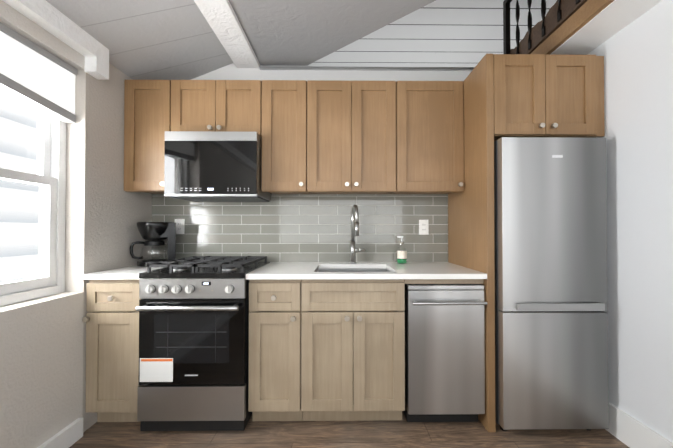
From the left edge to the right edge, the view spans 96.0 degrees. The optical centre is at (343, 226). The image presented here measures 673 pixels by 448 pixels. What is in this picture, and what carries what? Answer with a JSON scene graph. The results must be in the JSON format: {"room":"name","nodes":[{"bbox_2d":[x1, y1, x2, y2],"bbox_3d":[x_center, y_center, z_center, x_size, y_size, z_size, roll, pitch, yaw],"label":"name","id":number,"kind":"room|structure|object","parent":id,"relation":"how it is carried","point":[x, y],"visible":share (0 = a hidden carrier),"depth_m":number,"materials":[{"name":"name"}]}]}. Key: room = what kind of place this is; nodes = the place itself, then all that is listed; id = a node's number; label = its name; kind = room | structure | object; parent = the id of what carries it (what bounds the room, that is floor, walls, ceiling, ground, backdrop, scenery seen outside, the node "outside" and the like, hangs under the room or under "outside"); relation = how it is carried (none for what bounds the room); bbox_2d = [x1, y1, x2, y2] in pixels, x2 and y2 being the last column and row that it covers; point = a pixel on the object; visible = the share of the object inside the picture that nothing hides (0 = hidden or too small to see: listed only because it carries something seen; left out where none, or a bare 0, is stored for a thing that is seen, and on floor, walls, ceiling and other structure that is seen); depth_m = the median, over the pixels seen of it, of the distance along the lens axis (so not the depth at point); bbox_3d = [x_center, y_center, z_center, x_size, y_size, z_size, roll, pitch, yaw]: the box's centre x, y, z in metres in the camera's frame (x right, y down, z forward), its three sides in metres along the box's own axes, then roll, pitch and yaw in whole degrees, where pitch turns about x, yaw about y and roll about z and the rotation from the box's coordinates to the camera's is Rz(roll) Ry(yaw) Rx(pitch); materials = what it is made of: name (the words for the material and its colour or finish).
{"room":"kitchen","nodes":[
{"label":"kitchen","id":0,"kind":"room"},
{"bbox_2d":[0,0,151,447],"bbox_3d":[-1.615,-0.130,0.192,0.260,2.600,4.620,0,-1,-1],"label":"wall","id":1,"kind":"structure","parent":0,"point":[42,370],"depth_m":1.75,"materials":[{"name":"grey paint"}]},
{"bbox_2d":[0,93,65,305],"bbox_3d":[-1.641,-0.274,1.258,0.107,1.284,0.984,0,-1,-1],"label":"window","id":2,"kind":"structure","parent":1,"relation":"in","point":[49,177],"depth_m":1.67,"materials":[{"name":"white plastic"}]},
{"bbox_2d":[0,22,77,122],"bbox_3d":[-1.561,-0.758,1.264,0.062,0.313,0.966,0,-1,-1],"label":"window blind","id":3,"kind":"object","parent":1,"relation":"attached to","point":[37,76],"visible":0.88,"depth_m":1.52,"materials":[{"name":"grey fabric"}]},
{"bbox_2d":[2,0,108,79],"bbox_3d":[-1.446,-1.031,-0.079,0.069,0.225,3.855,0,-1,-1],"label":"beam","id":4,"kind":"structure","parent":1,"relation":"attached to","point":[53,20],"depth_m":1.59,"materials":[{"name":"white paint"}]},
{"bbox_2d":[37,418,82,447],"bbox_3d":[-1.468,1.114,-0.158,0.025,0.105,3.745,0,-1,-1],"label":"baseboard","id":5,"kind":"structure","parent":1,"relation":"attached to","point":[69,435],"depth_m":1.61,"materials":[{"name":"white paint"}]},
{"bbox_2d":[46,0,232,79],"bbox_3d":[-1.278,-1.183,0.197,1.012,0.465,4.400,0,-1,-1],"label":"ceiling","id":6,"kind":"structure","parent":0,"point":[159,39],"depth_m":1.88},
{"bbox_2d":[191,63,470,262],"bbox_3d":[0.545,-0.405,2.465,4.700,3.200,0.120,0,-1,-1],"label":"wall","id":7,"kind":"structure","parent":0,"point":[232,71],"depth_m":2.41,"materials":[{"name":"white paint"}]},
{"bbox_2d":[124,80,170,193],"bbox_3d":[-1.342,-0.624,2.210,0.314,0.768,0.352,0,-1,-1],"label":"upper cabinet","id":8,"kind":"object","parent":7,"relation":"attached to","point":[147,114],"visible":0.62,"depth_m":2.07,"materials":[{"name":"brown wood"}]},
{"bbox_2d":[171,80,261,136],"bbox_3d":[-0.874,-0.816,2.216,0.618,0.384,0.352,0,-1,-1],"label":"upper cabinet","id":9,"kind":"object","parent":7,"relation":"attached to","point":[219,105],"visible":0.67,"depth_m":2.07,"materials":[{"name":"brown wood"}]},
{"bbox_2d":[164,131,270,201],"bbox_3d":[-0.869,-0.407,2.182,0.600,0.426,0.412,0,-1,-1],"label":"over-the-range microwave","id":10,"kind":"object","parent":9,"relation":"attached to","point":[204,166],"visible":1,"depth_m":1.98,"materials":[{"name":"silver metal"}]},
{"bbox_2d":[261,80,310,193],"bbox_3d":[-0.408,-0.624,2.219,0.310,0.768,0.352,0,-1,-1],"label":"upper cabinet","id":11,"kind":"object","parent":7,"relation":"attached to","point":[284,136],"visible":0.92,"depth_m":2.08,"materials":[{"name":"brown wood"}]},
{"bbox_2d":[151,194,447,261],"bbox_3d":[-0.337,0.011,2.388,2.331,0.538,0.008,0,-1,-1],"label":"tile backsplash","id":12,"kind":"structure","parent":7,"relation":"attached to","point":[297,228],"depth_m":2.38,"materials":[{"name":"grey tile"}]},
{"bbox_2d":[175,219,184,233],"bbox_3d":[-1.282,-0.001,2.370,0.074,0.118,0.009,0,-1,-1],"label":"electrical outlet","id":13,"kind":"object","parent":12,"relation":"attached to","point":[179,226],"visible":0.94,"depth_m":2.37,"materials":[{"name":"white plastic"}]},
{"bbox_2d":[419,220,428,234],"bbox_3d":[0.635,0.004,2.388,0.074,0.118,0.009,0,-1,-1],"label":"electrical outlet","id":14,"kind":"object","parent":12,"relation":"attached to","point":[423,227],"visible":1,"depth_m":2.39,"materials":[{"name":"white plastic"}]},
{"bbox_2d":[307,80,395,193],"bbox_3d":[0.056,-0.624,2.223,0.614,0.768,0.352,0,-1,-1],"label":"upper cabinet","id":15,"kind":"object","parent":7,"relation":"attached to","point":[351,137],"visible":1,"depth_m":2.08,"materials":[{"name":"brown wood"}]},
{"bbox_2d":[260,66,474,70],"bbox_3d":[0.393,-1.254,2.463,2.103,0.020,0.140,0,-1,-1],"label":"trim","id":16,"kind":"structure","parent":7,"relation":"attached to","point":[368,68],"depth_m":2.40,"materials":[{"name":"white wood"}]},
{"bbox_2d":[390,81,463,193],"bbox_3d":[0.598,-0.624,2.228,0.466,0.768,0.352,0,-1,-1],"label":"upper cabinet","id":17,"kind":"object","parent":7,"relation":"attached to","point":[429,138],"visible":0.96,"depth_m":2.09,"materials":[{"name":"brown wood"}]},
{"bbox_2d":[503,0,580,53],"bbox_3d":[1.271,-1.483,1.807,0.044,0.540,1.088,0,-1,-1],"label":"loft railing","id":18,"kind":"object","parent":7,"relation":"attached to","point":[506,26],"visible":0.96,"depth_m":2.21,"materials":[{"name":"black metal"}]},
{"bbox_2d":[493,54,604,141],"bbox_3d":[1.211,-0.771,2.075,0.667,0.478,0.672,0,-1,-1],"label":"upper cabinet","id":19,"kind":"object","parent":7,"relation":"attached to","point":[546,95],"visible":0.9,"depth_m":1.77,"materials":[{"name":"brown wood"}]},
{"bbox_2d":[510,0,613,54],"bbox_3d":[1.302,-1.233,1.840,0.038,0.263,1.158,0,-1,-1],"label":"trim","id":20,"kind":"structure","parent":7,"relation":"attached to","point":[575,18],"depth_m":1.81,"materials":[{"name":"brown wood"}]},
{"bbox_2d":[229,0,435,65],"bbox_3d":[1.127,-1.552,0.223,3.578,0.496,4.400,0,-1,-1],"label":"ceiling","id":21,"kind":"structure","parent":0,"point":[292,32],"depth_m":1.92,"materials":[{"name":"grey paint"}]},
{"bbox_2d":[194,0,259,67],"bbox_3d":[-0.702,-1.416,0.204,0.240,0.268,4.400,0,-1,-1],"label":"ridge beam","id":22,"kind":"structure","parent":21,"relation":"attached to","point":[220,16],"depth_m":1.96,"materials":[{"name":"white paint"}]},
{"bbox_2d":[69,411,628,447],"bbox_3d":[0.558,1.209,0.988,4.900,0.060,6.200,0,-1,-1],"label":"floor","id":23,"kind":"structure","parent":0,"point":[403,433],"depth_m":1.71,"materials":[{"name":"wood"}]},
{"bbox_2d":[82,280,140,421],"bbox_3d":[-1.337,0.749,2.048,0.322,0.882,0.647,0,-1,-1],"label":"base cabinet","id":24,"kind":"object","parent":23,"relation":"on","point":[111,319],"visible":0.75,"depth_m":1.76,"materials":[{"name":"brown wood"}]},
{"bbox_2d":[82,262,180,279],"bbox_3d":[-1.334,0.292,2.051,0.329,0.031,0.637,0,-1,-1],"label":"countertop","id":25,"kind":"structure","parent":24,"relation":"on","point":[129,273],"depth_m":1.74,"materials":[{"name":"white stone"}]},
{"bbox_2d":[130,222,175,266],"bbox_3d":[-1.347,0.121,2.215,0.294,0.311,0.268,0,-1,-1],"label":"coffee maker","id":26,"kind":"object","parent":25,"relation":"on","point":[153,234],"visible":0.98,"depth_m":2.14,"materials":[{"name":"black plastic"}]},
{"bbox_2d":[136,256,269,430],"bbox_3d":[-0.866,0.705,2.012,0.602,0.970,0.696,0,-1,-1],"label":"range","id":27,"kind":"object","parent":23,"relation":"on","point":[193,343],"visible":1,"depth_m":1.72,"materials":[{"name":"black metal"}]},
{"bbox_2d":[248,279,302,420],"bbox_3d":[-0.404,0.749,2.056,0.305,0.882,0.647,0,-1,-1],"label":"base cabinet","id":28,"kind":"object","parent":23,"relation":"on","point":[274,349],"visible":0.9,"depth_m":1.77,"materials":[{"name":"brown wood"}]},
{"bbox_2d":[301,279,404,420],"bbox_3d":[0.055,0.749,2.061,0.610,0.882,0.647,0,-1,-1],"label":"base cabinet","id":29,"kind":"object","parent":23,"relation":"on","point":[352,349],"visible":0.96,"depth_m":1.77,"materials":[{"name":"brown wood"}]},
{"bbox_2d":[246,262,486,279],"bbox_3d":[0.134,0.385,2.063,1.395,0.218,0.637,0,-1,-1],"label":"countertop","id":30,"kind":"structure","parent":29,"relation":"on","point":[357,270],"depth_m":1.90,"materials":[{"name":"white stone"}]},
{"bbox_2d":[350,204,364,262],"bbox_3d":[0.107,0.057,2.240,0.117,0.441,0.213,0,-1,-1],"label":"faucet","id":31,"kind":"object","parent":30,"relation":"on","point":[354,223],"visible":1,"depth_m":2.30,"materials":[{"name":"silver metal"}]},
{"bbox_2d":[397,236,406,263],"bbox_3d":[0.441,0.174,2.283,0.076,0.206,0.076,0,-1,-1],"label":"soap dispenser","id":32,"kind":"object","parent":30,"relation":"on","point":[402,256],"visible":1,"depth_m":2.25,"materials":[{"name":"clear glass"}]},
{"bbox_2d":[404,279,483,283],"bbox_3d":[0.600,0.323,1.808,0.470,0.034,0.020,0,-1,-1],"label":"cabinet filler","id":33,"kind":"object","parent":29,"relation":"attached to","point":[443,281],"visible":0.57,"depth_m":1.80,"materials":[{"name":"brown wood"}]},
{"bbox_2d":[403,284,486,421],"bbox_3d":[0.602,0.765,2.047,0.448,0.850,0.652,0,-1,-1],"label":"dishwasher","id":34,"kind":"object","parent":23,"relation":"on","point":[444,352],"visible":0.85,"depth_m":1.77,"materials":[{"name":"silver metal"}]},
{"bbox_2d":[448,54,495,431],"bbox_3d":[0.855,0.090,2.078,0.043,2.200,0.641,0,-1,-1],"label":"end panel","id":35,"kind":"object","parent":23,"relation":"on","point":[471,243],"visible":0.54,"depth_m":1.84,"materials":[{"name":"brown wood"}]},
{"bbox_2d":[494,137,608,430],"bbox_3d":[1.187,0.345,2.014,0.592,1.690,0.677,0,-1,-1],"label":"fridge","id":36,"kind":"object","parent":23,"relation":"on","point":[551,287],"visible":0.9,"depth_m":1.70,"materials":[{"name":"grey metal"}]},
{"bbox_2d":[307,0,556,66],"bbox_3d":[1.164,-1.785,1.626,3.478,0.020,4.800,0,-1,-1],"label":"ceiling","id":37,"kind":"structure","parent":0,"point":[452,33],"depth_m":2.82,"materials":[{"name":"white wood"}]},
{"bbox_2d":[551,0,661,54],"bbox_3d":[2.126,-1.170,0.227,1.580,0.110,4.399,0,-1,-1],"label":"ceiling","id":38,"kind":"structure","parent":0,"point":[614,17],"depth_m":1.65,"materials":[{"name":"white paint"}]},
{"bbox_2d":[587,0,672,442],"bbox_3d":[1.626,0.027,0.160,0.120,2.285,4.500,0,-1,-1],"label":"wall","id":39,"kind":"structure","parent":0,"point":[637,53],"depth_m":1.58,"materials":[{"name":"white paint"}]},
{"bbox_2d":[605,402,672,447],"bbox_3d":[1.557,1.087,0.197,0.015,0.165,4.399,0,-1,-1],"label":"baseboard","id":40,"kind":"structure","parent":39,"relation":"attached to","point":[628,430],"depth_m":1.61,"materials":[{"name":"white paint"}]},
{"label":"outside","id":41,"kind":"structure","parent":0,"visible":0},
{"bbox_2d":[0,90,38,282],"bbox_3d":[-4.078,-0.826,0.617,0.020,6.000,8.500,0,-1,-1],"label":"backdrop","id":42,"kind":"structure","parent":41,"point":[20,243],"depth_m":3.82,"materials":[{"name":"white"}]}
]}

